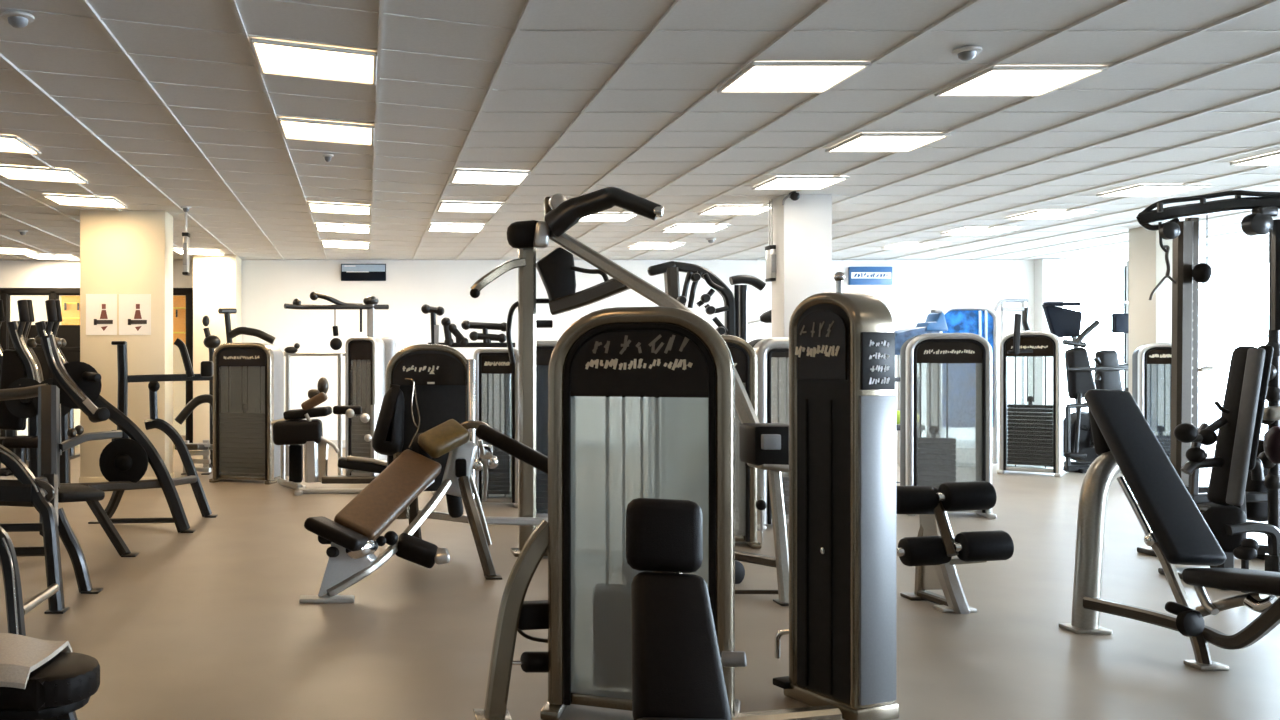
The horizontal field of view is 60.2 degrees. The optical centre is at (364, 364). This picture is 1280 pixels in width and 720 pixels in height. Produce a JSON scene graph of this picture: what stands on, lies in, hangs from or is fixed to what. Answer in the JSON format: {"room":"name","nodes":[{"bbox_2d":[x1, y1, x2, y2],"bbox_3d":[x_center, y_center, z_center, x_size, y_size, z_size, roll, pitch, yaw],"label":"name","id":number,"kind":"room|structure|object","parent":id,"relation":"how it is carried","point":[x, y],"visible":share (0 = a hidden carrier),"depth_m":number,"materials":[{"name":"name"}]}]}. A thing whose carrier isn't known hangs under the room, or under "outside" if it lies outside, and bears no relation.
{"room":"gym","nodes":[
{"label":"gym","id":0,"kind":"room"},
{"bbox_2d":[0,260,192,287],"bbox_3d":[-5.851,-1.405,16.600,6.297,0.490,0.200,0,0,0],"label":"lintel","id":1,"kind":"object","parent":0,"point":[13,273],"depth_m":16.50,"materials":[{"name":"grey paint"}]},
{"bbox_2d":[0,288,192,442],"bbox_3d":[-6.207,0.040,16.550,7.054,2.520,0.140,0,0,0],"label":"window","id":2,"kind":"structure","parent":1,"relation":"attached to","point":[70,333],"depth_m":16.49,"materials":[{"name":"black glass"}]},
{"bbox_2d":[10,295,185,434],"bbox_3d":[-7.000,-0.200,19.600,11.000,3.200,0.200,0,0,0],"label":"wall","id":3,"kind":"structure","parent":0,"point":[38,301],"depth_m":19.50,"materials":[{"name":"beige paint"}]},
{"bbox_2d":[61,296,79,324],"bbox_3d":[-5.423,-1.003,19.442,0.409,0.557,0.105,0,0,0],"label":"wall panel","id":4,"kind":"object","parent":3,"relation":"attached to","point":[70,305],"visible":0.7,"depth_m":19.44,"materials":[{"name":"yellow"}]},
{"bbox_2d":[173,296,185,344],"bbox_3d":[-3.603,-0.826,19.442,0.780,0.910,0.105,0,0,0],"label":"wall panel","id":5,"kind":"object","parent":3,"relation":"attached to","point":[179,302],"visible":0.2,"depth_m":19.44,"materials":[{"name":"orange wood"}]},
{"bbox_2d":[79,210,173,482],"bbox_3d":[-2.598,-0.180,11.490,0.931,2.960,0.500,0,0,0],"label":"pillar","id":6,"kind":"structure","parent":0,"point":[125,251],"depth_m":11.25,"materials":[{"name":"beige paint"}]},
{"bbox_2d":[86,294,116,334],"bbox_3d":[-2.823,-0.541,11.244,0.332,0.439,0.010,0,0,0],"label":"poster","id":7,"kind":"object","parent":6,"relation":"attached to","point":[101,309],"visible":1,"depth_m":11.24,"materials":[{"name":"white paper"}]},
{"bbox_2d":[119,294,150,334],"bbox_3d":[-2.464,-0.541,11.244,0.343,0.439,0.010,0,0,0],"label":"poster","id":8,"kind":"object","parent":6,"relation":"attached to","point":[134,309],"visible":1,"depth_m":11.24,"materials":[{"name":"white paper"}]},
{"bbox_2d":[192,254,240,450],"bbox_3d":[-2.257,-0.180,16.100,0.665,2.960,0.720,0,0,0],"label":"pillar","id":9,"kind":"structure","parent":0,"point":[216,279],"depth_m":15.75,"materials":[{"name":"beige paint"}]},
{"bbox_2d":[241,260,1033,439],"bbox_3d":[3.905,-0.175,16.600,13.216,2.950,0.200,0,0,0],"label":"wall","id":10,"kind":"structure","parent":0,"point":[266,285],"depth_m":16.50,"materials":[{"name":"paint"}]},
{"bbox_2d":[341,264,385,280],"bbox_3d":[-0.024,-1.454,16.464,0.707,0.267,0.062,0,0,0],"label":"wall sign","id":11,"kind":"object","parent":10,"relation":"attached to","point":[349,272],"visible":1,"depth_m":16.45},
{"bbox_2d":[285,440,974,447],"bbox_3d":[3.905,1.240,16.492,13.216,0.120,0.016,0,0,0],"label":"baseboard","id":12,"kind":"structure","parent":10,"relation":"attached to","point":[579,443],"depth_m":16.48,"materials":[{"name":"grey paint"}]},
{"bbox_2d":[848,267,892,284],"bbox_3d":[7.928,-1.399,16.465,0.676,0.283,0.060,0,0,0],"label":"wall sign","id":13,"kind":"object","parent":10,"relation":"attached to","point":[856,275],"visible":1,"depth_m":16.45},
{"bbox_2d":[0,0,1279,260],"bbox_3d":[2.000,-1.710,6.250,22.600,0.100,21.100,0,0,0],"label":"ceiling","id":14,"kind":"structure","parent":0,"point":[259,17],"depth_m":7.13,"materials":[{"name":"tile"}]},
{"bbox_2d":[1,11,33,27],"bbox_3d":[-1.641,-1.623,4.964,0.148,0.054,0.148,0,0,0],"label":"ceiling sensor","id":15,"kind":"object","parent":14,"relation":"attached to","point":[17,19],"visible":1,"depth_m":4.93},
{"bbox_2d":[0,135,40,154],"bbox_3d":[-2.840,-1.644,7.750,0.899,0.022,0.560,0,0,-21],"label":"recessed light","id":16,"kind":"object","parent":14,"relation":"in","point":[8,143],"visible":1,"depth_m":7.89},
{"bbox_2d":[0,138,35,152],"bbox_3d":[-2.840,-1.645,7.750,0.850,0.006,0.519,0,0,-21],"label":"diffuser","id":17,"kind":"object","parent":16,"relation":"attached to","point":[7,145],"depth_m":7.89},
{"bbox_2d":[0,165,87,183],"bbox_3d":[-2.820,-1.644,9.050,0.899,0.022,0.560,0,0,-21],"label":"recessed light","id":18,"kind":"object","parent":14,"relation":"in","point":[6,171],"visible":1,"depth_m":9.05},
{"bbox_2d":[0,168,82,181],"bbox_3d":[-2.820,-1.645,9.050,0.850,0.006,0.519,0,0,-21],"label":"diffuser","id":19,"kind":"object","parent":18,"relation":"attached to","point":[33,174],"depth_m":9.05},
{"bbox_2d":[25,254,79,259],"bbox_3d":[-4.750,-1.644,16.000,0.899,0.022,0.560,0,0,-21],"label":"recessed light","id":20,"kind":"object","parent":14,"relation":"in","point":[41,256],"visible":0.83,"depth_m":16.04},
{"bbox_2d":[41,194,127,208],"bbox_3d":[-2.800,-1.644,10.550,0.899,0.022,0.560,0,0,-21],"label":"recessed light","id":21,"kind":"object","parent":14,"relation":"in","point":[69,200],"visible":1,"depth_m":10.54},
{"bbox_2d":[46,196,122,206],"bbox_3d":[-2.800,-1.645,10.550,0.850,0.006,0.519,0,0,-21],"label":"diffuser","id":22,"kind":"object","parent":21,"relation":"attached to","point":[89,201],"depth_m":10.55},
{"bbox_2d":[182,212,189,275],"bbox_3d":[-1.920,-1.308,11.264,0.070,0.685,0.152,0,0,0],"label":"hanging sign","id":23,"kind":"object","parent":14,"relation":"hanging from","point":[186,235],"visible":0.94,"depth_m":11.20,"materials":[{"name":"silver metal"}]},
{"bbox_2d":[173,248,224,255],"bbox_3d":[-2.420,-1.644,15.300,0.899,0.022,0.560,0,0,-21],"label":"recessed light","id":24,"kind":"object","parent":14,"relation":"in","point":[179,251],"visible":0.85,"depth_m":15.32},
{"bbox_2d":[175,250,221,254],"bbox_3d":[-2.420,-1.645,15.300,0.850,0.006,0.519,0,0,-21],"label":"diffuser","id":25,"kind":"object","parent":24,"relation":"attached to","point":[191,252],"depth_m":15.32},
{"bbox_2d":[249,38,376,84],"bbox_3d":[-0.260,-1.644,5.720,0.899,0.022,0.560,0,0,-21],"label":"recessed light","id":26,"kind":"object","parent":14,"relation":"in","point":[273,57],"visible":1,"depth_m":5.70,"materials":[{"name":"plastic"}]},
{"bbox_2d":[277,117,374,145],"bbox_3d":[-0.260,-1.644,7.420,0.899,0.022,0.560,0,0,-21],"label":"recessed light","id":27,"kind":"object","parent":14,"relation":"in","point":[291,128],"visible":1,"depth_m":7.38,"materials":[{"name":"plastic"}]},
{"bbox_2d":[307,202,370,214],"bbox_3d":[-0.260,-1.644,11.050,0.899,0.022,0.560,0,0,-21],"label":"recessed light","id":28,"kind":"object","parent":14,"relation":"in","point":[318,207],"visible":1,"depth_m":11.02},
{"bbox_2d":[315,223,370,233],"bbox_3d":[-0.260,-1.644,12.650,0.899,0.022,0.560,0,0,-21],"label":"recessed light","id":29,"kind":"object","parent":14,"relation":"in","point":[323,227],"visible":1,"depth_m":12.63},
{"bbox_2d":[317,225,368,232],"bbox_3d":[-0.260,-1.645,12.650,0.850,0.006,0.519,0,0,-21],"label":"diffuser","id":30,"kind":"object","parent":29,"relation":"attached to","point":[324,228],"depth_m":12.63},
{"bbox_2d":[321,241,369,248],"bbox_3d":[-0.260,-1.644,14.400,0.899,0.022,0.560,0,0,-21],"label":"recessed light","id":31,"kind":"object","parent":14,"relation":"in","point":[329,244],"visible":1,"depth_m":14.35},
{"bbox_2d":[323,243,367,247],"bbox_3d":[-0.260,-1.645,14.400,0.850,0.006,0.519,0,0,-21],"label":"diffuser","id":32,"kind":"object","parent":31,"relation":"attached to","point":[329,245],"depth_m":14.43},
{"bbox_2d":[428,223,484,232],"bbox_3d":[1.090,-1.644,12.600,0.652,0.022,0.704,0,0,0],"label":"recessed light","id":33,"kind":"object","parent":14,"relation":"in","point":[434,227],"visible":1,"depth_m":12.54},
{"bbox_2d":[430,225,482,231],"bbox_3d":[1.090,-1.645,12.600,0.610,0.006,0.659,0,0,0],"label":"diffuser","id":34,"kind":"object","parent":33,"relation":"attached to","point":[433,228],"depth_m":12.63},
{"bbox_2d":[437,201,503,212],"bbox_3d":[1.090,-1.644,10.950,0.652,0.022,0.704,0,0,0],"label":"recessed light","id":35,"kind":"object","parent":14,"relation":"in","point":[444,206],"visible":1,"depth_m":10.95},
{"bbox_2d":[439,204,499,211],"bbox_3d":[1.090,-1.645,10.950,0.610,0.006,0.659,0,0,0],"label":"diffuser","id":36,"kind":"object","parent":35,"relation":"attached to","point":[442,207],"depth_m":10.95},
{"bbox_2d":[450,169,530,184],"bbox_3d":[1.090,-1.644,9.200,0.652,0.022,0.704,0,0,0],"label":"recessed light","id":37,"kind":"object","parent":14,"relation":"in","point":[460,176],"visible":1,"depth_m":9.15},
{"bbox_2d":[453,172,526,183],"bbox_3d":[1.090,-1.645,9.200,0.610,0.006,0.659,0,0,0],"label":"diffuser","id":38,"kind":"object","parent":37,"relation":"attached to","point":[458,177],"depth_m":9.20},
{"bbox_2d":[579,213,637,221],"bbox_3d":[2.660,-1.644,11.700,0.652,0.022,0.597,0,0,0],"label":"recessed light","id":39,"kind":"object","parent":14,"relation":"in","point":[597,217],"visible":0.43,"depth_m":11.69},
{"bbox_2d":[580,215,634,220],"bbox_3d":[2.660,-1.645,11.700,0.610,0.006,0.555,0,0,0],"label":"diffuser","id":40,"kind":"object","parent":39,"relation":"attached to","point":[591,217],"depth_m":11.75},
{"bbox_2d":[0,0,1279,259],"bbox_3d":[1.762,-1.654,6.250,20.945,0.020,20.500,0,0,0],"label":"trim","id":41,"kind":"structure","parent":14,"relation":"attached to","point":[85,3],"depth_m":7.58,"materials":[{"name":"metal"}]},
{"bbox_2d":[627,243,685,248],"bbox_3d":[4.020,-1.644,14.500,0.652,0.022,0.597,0,0,0],"label":"recessed light","id":42,"kind":"object","parent":14,"relation":"in","point":[638,245],"visible":1,"depth_m":14.44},
{"bbox_2d":[632,244,681,247],"bbox_3d":[4.020,-1.645,14.500,0.610,0.006,0.555,0,0,0],"label":"diffuser","id":43,"kind":"object","parent":42,"relation":"attached to","point":[635,245],"depth_m":14.43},
{"bbox_2d":[662,224,730,232],"bbox_3d":[3.980,-1.644,12.650,0.652,0.022,0.597,0,0,0],"label":"recessed light","id":44,"kind":"object","parent":14,"relation":"in","point":[678,228],"visible":1,"depth_m":12.63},
{"bbox_2d":[665,226,725,231],"bbox_3d":[3.980,-1.645,12.650,0.610,0.006,0.555,0,0,0],"label":"diffuser","id":45,"kind":"object","parent":44,"relation":"attached to","point":[673,228],"depth_m":12.63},
{"bbox_2d":[698,205,770,214],"bbox_3d":[3.950,-1.644,11.150,0.652,0.022,0.597,0,0,0],"label":"recessed light","id":46,"kind":"object","parent":14,"relation":"in","point":[717,209],"visible":0.83,"depth_m":11.16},
{"bbox_2d":[703,207,770,213],"bbox_3d":[3.950,-1.645,11.150,0.610,0.006,0.555,0,0,0],"label":"diffuser","id":47,"kind":"object","parent":46,"relation":"attached to","point":[712,210],"depth_m":11.16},
{"bbox_2d":[765,199,775,281],"bbox_3d":[4.046,-1.242,10.464,0.070,0.815,0.152,0,0,0],"label":"hanging sign","id":48,"kind":"object","parent":14,"relation":"hanging from","point":[771,249],"visible":1,"depth_m":10.43,"materials":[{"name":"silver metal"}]},
{"bbox_2d":[717,62,871,92],"bbox_3d":[2.440,-1.644,6.020,0.652,0.022,0.597,0,0,0],"label":"recessed light","id":49,"kind":"object","parent":14,"relation":"in","point":[758,77],"visible":1,"depth_m":5.99,"materials":[{"name":"plastic"}]},
{"bbox_2d":[752,176,849,189],"bbox_3d":[3.930,-1.644,9.500,0.652,0.022,0.597,0,0,0],"label":"recessed light","id":50,"kind":"object","parent":14,"relation":"in","point":[778,182],"visible":1,"depth_m":9.45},
{"bbox_2d":[756,179,842,188],"bbox_3d":[3.930,-1.645,9.500,0.610,0.006,0.555,0,0,0],"label":"diffuser","id":51,"kind":"object","parent":50,"relation":"attached to","point":[771,183],"depth_m":9.50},
{"bbox_2d":[825,133,951,152],"bbox_3d":[3.860,-1.644,7.780,0.652,0.022,0.597,0,0,0],"label":"recessed light","id":52,"kind":"object","parent":14,"relation":"in","point":[862,142],"visible":1,"depth_m":7.75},
{"bbox_2d":[831,136,943,150],"bbox_3d":[3.860,-1.645,7.780,0.610,0.006,0.555,0,0,0],"label":"diffuser","id":53,"kind":"object","parent":52,"relation":"attached to","point":[856,143],"depth_m":7.78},
{"bbox_2d":[881,243,950,248],"bbox_3d":[7.600,-1.644,14.500,0.652,0.022,0.597,0,0,0],"label":"recessed light","id":54,"kind":"object","parent":14,"relation":"in","point":[900,245],"visible":1,"depth_m":14.45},
{"bbox_2d":[890,244,944,247],"bbox_3d":[7.600,-1.645,14.500,0.610,0.006,0.555,0,0,0],"label":"diffuser","id":55,"kind":"object","parent":54,"relation":"attached to","point":[896,245],"depth_m":14.43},
{"bbox_2d":[952,46,981,60],"bbox_3d":[3.153,-1.623,5.500,0.136,0.054,0.136,0,0,0],"label":"ceiling sensor","id":56,"kind":"object","parent":14,"relation":"attached to","point":[967,53],"visible":1,"depth_m":5.47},
{"bbox_2d":[940,227,1020,234],"bbox_3d":[7.550,-1.644,12.900,0.652,0.022,0.597,0,0,0],"label":"recessed light","id":57,"kind":"object","parent":14,"relation":"in","point":[968,230],"visible":1,"depth_m":12.86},
{"bbox_2d":[948,229,1012,233],"bbox_3d":[7.550,-1.645,12.900,0.610,0.006,0.555,0,0,0],"label":"diffuser","id":58,"kind":"object","parent":57,"relation":"attached to","point":[959,231],"depth_m":12.91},
{"bbox_2d":[934,66,1108,96],"bbox_3d":[3.790,-1.644,6.100,0.652,0.022,0.597,0,0,0],"label":"recessed light","id":59,"kind":"object","parent":14,"relation":"in","point":[996,81],"visible":1,"depth_m":6.07,"materials":[{"name":"plastic"}]},
{"bbox_2d":[1004,210,1097,219],"bbox_3d":[7.500,-1.644,11.500,0.652,0.022,0.597,0,0,0],"label":"recessed light","id":60,"kind":"object","parent":14,"relation":"in","point":[1037,214],"visible":1,"depth_m":11.46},
{"bbox_2d":[1010,212,1089,218],"bbox_3d":[7.500,-1.645,11.500,0.610,0.006,0.555,0,0,0],"label":"diffuser","id":61,"kind":"object","parent":60,"relation":"attached to","point":[1028,215],"depth_m":11.53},
{"bbox_2d":[1096,184,1210,196],"bbox_3d":[7.420,-1.644,9.900,0.652,0.022,0.597,0,0,0],"label":"recessed light","id":62,"kind":"object","parent":14,"relation":"in","point":[1141,190],"visible":1,"depth_m":9.88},
{"bbox_2d":[1103,187,1199,195],"bbox_3d":[7.420,-1.645,9.900,0.610,0.006,0.555,0,0,0],"label":"diffuser","id":63,"kind":"object","parent":62,"relation":"attached to","point":[1128,191],"depth_m":9.94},
{"bbox_2d":[1230,151,1279,164],"bbox_3d":[7.400,-1.644,8.300,0.652,0.022,0.597,0,0,0],"label":"recessed light","id":64,"kind":"object","parent":14,"relation":"in","point":[1272,158],"visible":1,"depth_m":8.43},
{"bbox_2d":[1240,154,1279,163],"bbox_3d":[7.400,-1.645,8.300,0.610,0.006,0.555,0,0,0],"label":"diffuser","id":65,"kind":"object","parent":64,"relation":"attached to","point":[1267,158],"depth_m":8.43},
{"bbox_2d":[0,435,1279,719],"bbox_3d":[0.400,1.350,7.675,25.800,0.100,23.950,0,0,0],"label":"floor","id":66,"kind":"structure","parent":0,"point":[210,622],"depth_m":5.34,"materials":[{"name":"rubber"}]},
{"bbox_2d":[0,300,41,475],"bbox_3d":[-4.193,0.259,12.550,0.929,2.082,1.000,0,0,0],"label":"machine","id":67,"kind":"object","parent":66,"relation":"on","point":[30,343],"visible":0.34,"depth_m":12.52,"materials":[{"name":"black metal"}]},
{"bbox_2d":[0,299,71,482],"bbox_3d":[-3.290,0.319,10.600,0.843,1.961,1.000,0,0,0],"label":"machine","id":68,"kind":"object","parent":66,"relation":"on","point":[18,370],"visible":0.61,"depth_m":10.56,"materials":[{"name":"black metal"}]},
{"bbox_2d":[0,652,99,719],"bbox_3d":[-1.113,1.070,2.950,0.728,0.460,0.400,0,0,0],"label":"bench","id":69,"kind":"object","parent":66,"relation":"on","point":[66,682],"visible":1,"depth_m":2.83,"materials":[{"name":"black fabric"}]},
{"bbox_2d":[0,633,71,688],"bbox_3d":[-1.040,0.815,2.950,0.339,0.089,0.340,0,0,0],"label":"towel","id":70,"kind":"object","parent":69,"relation":"on","point":[20,655],"visible":0.99,"depth_m":2.92,"materials":[{"name":"fabric"}]},
{"bbox_2d":[22,300,79,460],"bbox_3d":[-4.444,0.199,14.500,1.005,2.203,1.000,0,0,0],"label":"machine","id":71,"kind":"object","parent":66,"relation":"on","point":[73,454],"visible":0.21,"depth_m":14.48,"materials":[{"name":"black metal"}]},
{"bbox_2d":[0,385,122,635],"bbox_3d":[-1.816,0.716,5.920,0.602,1.197,2.248,0,0,0],"label":"exercise machine","id":72,"kind":"object","parent":66,"relation":"on","point":[43,492],"visible":0.96,"depth_m":5.60,"materials":[{"name":"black metal"}]},
{"bbox_2d":[0,335,217,556],"bbox_3d":[-1.756,0.551,8.225,1.357,1.542,1.924,0,0,26],"label":"exercise machine","id":73,"kind":"object","parent":66,"relation":"on","point":[123,462],"visible":0.98,"depth_m":8.03,"materials":[{"name":"black metal"}]},
{"bbox_2d":[174,394,212,474],"bbox_3d":[-1.988,0.825,12.578,0.548,0.950,0.670,0,0,31],"label":"exercise machine","id":74,"kind":"object","parent":66,"relation":"on","point":[186,411],"visible":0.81,"depth_m":12.55,"materials":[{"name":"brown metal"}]},
{"bbox_2d":[202,308,275,467],"bbox_3d":[-1.574,0.302,13.200,0.945,2.039,0.500,0,0,0],"label":"machine","id":75,"kind":"object","parent":66,"relation":"on","point":[211,342],"visible":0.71,"depth_m":13.16,"materials":[{"name":"black metal"}]},
{"bbox_2d":[209,343,286,484],"bbox_3d":[-1.303,0.527,11.751,0.730,1.545,0.520,0,0,17],"label":"tower","id":76,"kind":"object","parent":66,"relation":"on","point":[248,378],"visible":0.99,"depth_m":11.63,"materials":[{"name":"silver metal"}]},
{"bbox_2d":[284,343,344,475],"bbox_3d":[-0.582,0.521,12.377,0.750,1.558,0.110,0,0,-15],"label":"rack","id":77,"kind":"object","parent":66,"relation":"on","point":[289,351],"visible":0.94,"depth_m":12.38,"materials":[{"name":"silver metal"}]},
{"bbox_2d":[271,377,386,494],"bbox_3d":[-0.320,0.713,10.938,1.371,1.174,0.975,0,0,0],"label":"machine","id":78,"kind":"object","parent":66,"relation":"on","point":[291,430],"visible":0.91,"depth_m":10.83,"materials":[{"name":"black fabric"}]},
{"bbox_2d":[284,292,395,475],"bbox_3d":[-0.214,0.237,11.870,1.369,2.125,0.570,0,0,-42],"label":"machine","id":79,"kind":"object","parent":66,"relation":"on","point":[367,358],"visible":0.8,"depth_m":11.97,"materials":[{"name":"silver metal"}]},
{"bbox_2d":[299,344,547,602],"bbox_3d":[0.551,0.584,6.563,1.345,1.457,2.108,0,0,16],"label":"machine","id":80,"kind":"object","parent":66,"relation":"on","point":[426,425],"visible":0.99,"depth_m":6.65,"materials":[{"name":"silver metal"}]},
{"bbox_2d":[421,304,514,494],"bbox_3d":[1.050,0.340,10.700,0.957,1.921,0.500,0,0,0],"label":"rack","id":81,"kind":"object","parent":66,"relation":"on","point":[461,341],"visible":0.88,"depth_m":10.67,"materials":[{"name":"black metal"}]},
{"bbox_2d":[473,348,517,507],"bbox_3d":[1.219,0.570,9.780,0.450,1.460,0.460,0,0,4],"label":"tower","id":82,"kind":"object","parent":66,"relation":"on","point":[488,361],"visible":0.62,"depth_m":9.62,"materials":[{"name":"silver metal"}]},
{"bbox_2d":[536,341,556,517],"bbox_3d":[1.499,0.550,8.770,0.370,1.500,0.440,0,0,0],"label":"tower","id":83,"kind":"object","parent":66,"relation":"on","point":[544,349],"visible":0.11,"depth_m":8.70,"materials":[{"name":"silver metal"}]},
{"bbox_2d":[470,187,788,605],"bbox_3d":[1.701,0.106,6.540,2.127,2.492,0.674,0,0,42],"label":"machine","id":84,"kind":"object","parent":66,"relation":"on","point":[765,446],"visible":0.89,"depth_m":6.91,"materials":[{"name":"silver metal"}]},
{"bbox_2d":[747,463,788,471],"bbox_3d":[2.261,0.556,5.840,0.207,0.068,0.220,0,0,0],"label":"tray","id":85,"kind":"object","parent":84,"relation":"on","point":[771,467],"depth_m":5.73,"materials":[{"name":"metal"}]},
{"bbox_2d":[473,306,841,719],"bbox_3d":[1.040,0.548,3.074,1.266,1.517,2.262,0,0,0],"label":"machine","id":86,"kind":"object","parent":66,"relation":"on","point":[664,643],"visible":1,"depth_m":3.73,"materials":[{"name":"silver metal"}]},
{"bbox_2d":[648,335,761,548],"bbox_3d":[2.454,0.542,7.669,0.750,1.515,0.440,0,0,6],"label":"tower","id":87,"kind":"object","parent":66,"relation":"on","point":[694,487],"visible":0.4,"depth_m":7.54,"materials":[{"name":"silver metal"}]},
{"bbox_2d":[647,261,765,512],"bbox_3d":[3.090,0.267,9.500,1.064,2.415,0.500,0,0,0],"label":"cable machine","id":88,"kind":"object","parent":66,"relation":"on","point":[734,309],"visible":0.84,"depth_m":9.46,"materials":[{"name":"brown metal"}]},
{"bbox_2d":[736,337,788,529],"bbox_3d":[3.401,0.540,8.480,0.650,1.520,0.460,0,0,-2],"label":"tower","id":89,"kind":"object","parent":66,"relation":"on","point":[766,348],"visible":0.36,"depth_m":8.30,"materials":[{"name":"silver metal"}]},
{"bbox_2d":[773,272,898,719],"bbox_3d":[1.774,0.472,4.032,0.225,1.655,0.475,0,0,-21],"label":"tower","id":90,"kind":"object","parent":66,"relation":"on","point":[842,630],"visible":0.99,"depth_m":3.88,"materials":[{"name":"silver metal"}]},
{"bbox_2d":[895,377,924,482],"bbox_3d":[6.006,0.711,11.700,0.412,1.179,0.500,0,0,0],"label":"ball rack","id":91,"kind":"object","parent":66,"relation":"on","point":[897,379],"visible":0.12,"depth_m":11.72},
{"bbox_2d":[895,377,924,429],"bbox_3d":[5.997,0.418,11.640,0.394,0.594,0.380,0,0,0],"label":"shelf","id":92,"kind":"object","parent":91,"relation":"attached to","point":[897,379],"depth_m":11.72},
{"bbox_2d":[893,305,998,466],"bbox_3d":[7.396,0.265,13.475,1.416,2.070,0.450,0,0,0],"label":"machine","id":93,"kind":"object","parent":66,"relation":"on","point":[981,320],"visible":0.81,"depth_m":13.43,"materials":[{"name":"silver metal"}]},
{"bbox_2d":[893,327,939,354],"bbox_3d":[6.992,-0.332,13.475,0.607,0.411,0.350,0,0,0],"label":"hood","id":94,"kind":"object","parent":93,"relation":"attached to","point":[901,336],"depth_m":13.30,"materials":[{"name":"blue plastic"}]},
{"bbox_2d":[900,333,995,518],"bbox_3d":[5.051,0.512,9.146,0.690,1.575,0.400,0,0,14],"label":"tower","id":95,"kind":"object","parent":66,"relation":"on","point":[924,461],"visible":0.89,"depth_m":9.07,"materials":[{"name":"silver metal"}]},
{"bbox_2d":[897,481,1013,613],"bbox_3d":[2.998,0.962,5.568,0.526,0.728,0.685,0,0,0],"label":"machine","id":96,"kind":"object","parent":66,"relation":"on","point":[931,554],"visible":0.91,"depth_m":5.38,"materials":[{"name":"black leather"}]},
{"bbox_2d":[993,299,1030,419],"bbox_3d":[8.837,0.194,14.400,0.520,2.211,0.400,0,0,0],"label":"frame","id":97,"kind":"object","parent":66,"relation":"on","point":[1025,310],"visible":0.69,"depth_m":14.38,"materials":[{"name":"silver metal"}]},
{"bbox_2d":[997,331,1065,476],"bbox_3d":[7.951,0.450,12.530,0.650,1.700,0.440,0,0,40],"label":"tower","id":98,"kind":"object","parent":66,"relation":"on","point":[1021,442],"visible":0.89,"depth_m":12.42,"materials":[{"name":"silver metal"}]},
{"bbox_2d":[1007,314,1032,353],"bbox_3d":[7.642,-0.364,12.280,0.282,0.482,0.146,0,0,0],"label":"strap","id":99,"kind":"object","parent":98,"relation":"hanging from","point":[1017,319],"visible":1,"depth_m":12.25,"materials":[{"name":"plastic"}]},
{"bbox_2d":[1042,302,1112,472],"bbox_3d":[8.901,0.261,12.900,1.029,2.077,0.800,0,0,0],"label":"elliptical trainer","id":100,"kind":"object","parent":66,"relation":"on","point":[1078,445],"visible":0.66,"depth_m":12.83,"materials":[{"name":"black plastic"}]},
{"bbox_2d":[1063,261,1128,390],"bbox_3d":[11.443,-0.175,16.550,1.210,2.930,0.090,0,0,0],"label":"frame","id":101,"kind":"structure","parent":66,"relation":"on","point":[1125,264],"depth_m":16.52,"materials":[{"name":"white paint"}]},
{"bbox_2d":[1093,301,1128,391],"bbox_3d":[9.943,0.223,13.800,1.090,2.153,0.800,0,0,0],"label":"elliptical trainer","id":102,"kind":"object","parent":66,"relation":"on","point":[1104,380],"visible":0.27,"depth_m":13.74,"materials":[{"name":"black plastic"}]},
{"bbox_2d":[1132,343,1171,461],"bbox_3d":[8.448,0.535,11.180,0.430,1.530,0.500,0,0,26],"label":"tower","id":103,"kind":"object","parent":66,"relation":"on","point":[1155,353],"visible":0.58,"depth_m":11.07,"materials":[{"name":"silver metal"}]},
{"bbox_2d":[1059,389,1279,670],"bbox_3d":[3.636,0.716,4.687,0.393,1.190,1.287,0,0,0],"label":"bench","id":104,"kind":"object","parent":66,"relation":"on","point":[1174,527],"visible":1,"depth_m":4.83,"materials":[{"name":"leather"}]},
{"bbox_2d":[1136,190,1279,559],"bbox_3d":[5.773,0.059,7.041,0.841,2.482,0.582,0,0,0],"label":"cable machine","id":105,"kind":"object","parent":66,"relation":"on","point":[1187,272],"visible":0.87,"depth_m":7.15,"materials":[{"name":"brown metal"}]},
{"bbox_2d":[1158,330,1279,592],"bbox_3d":[5.323,0.543,6.335,0.905,1.513,0.603,0,0,-15],"label":"machine","id":106,"kind":"object","parent":66,"relation":"on","point":[1244,483],"visible":0.94,"depth_m":6.25,"materials":[{"name":"black plastic"}]},
{"bbox_2d":[771,194,831,475],"bbox_3d":[4.303,-0.180,10.360,0.486,2.960,0.340,0,0,0],"label":"pillar","id":107,"kind":"structure","parent":0,"point":[802,227],"depth_m":10.20,"materials":[{"name":"white paint"}]},
{"bbox_2d":[1034,259,1062,427],"bbox_3d":[10.673,-0.175,16.460,0.320,2.950,0.340,0,0,0],"label":"wall pier","id":108,"kind":"object","parent":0,"point":[1048,273],"visible":0.36,"depth_m":16.29,"materials":[{"name":"white paint"}]},
{"bbox_2d":[1129,227,1172,434],"bbox_3d":[9.578,-0.180,12.625,0.492,2.960,0.470,0,0,0],"label":"pillar","id":109,"kind":"structure","parent":0,"point":[1150,321],"depth_m":12.47,"materials":[{"name":"beige paint"}]},
{"bbox_2d":[1199,250,1268,264],"bbox_3d":[13.100,-0.175,6.250,0.200,2.950,20.500,0,0,0],"label":"wall","id":110,"kind":"structure","parent":0,"point":[1261,254],"depth_m":15.65,"materials":[{"name":"paint"}]},
{"bbox_2d":[1202,257,1268,448],"bbox_3d":[13.050,-0.135,15.225,0.090,2.850,2.220,0,0,0],"label":"window","id":111,"kind":"structure","parent":110,"relation":"in","point":[1261,260],"depth_m":16.27,"materials":[{"name":"white paint"}]},
{"label":"outside","id":112,"kind":"structure","parent":0,"visible":0},
{"bbox_2d":[1063,403,1267,446],"bbox_3d":[14.000,1.500,10.000,60.000,0.100,60.000,0,0,0],"label":"ground","id":113,"kind":"structure","parent":112,"point":[1215,413],"depth_m":31.39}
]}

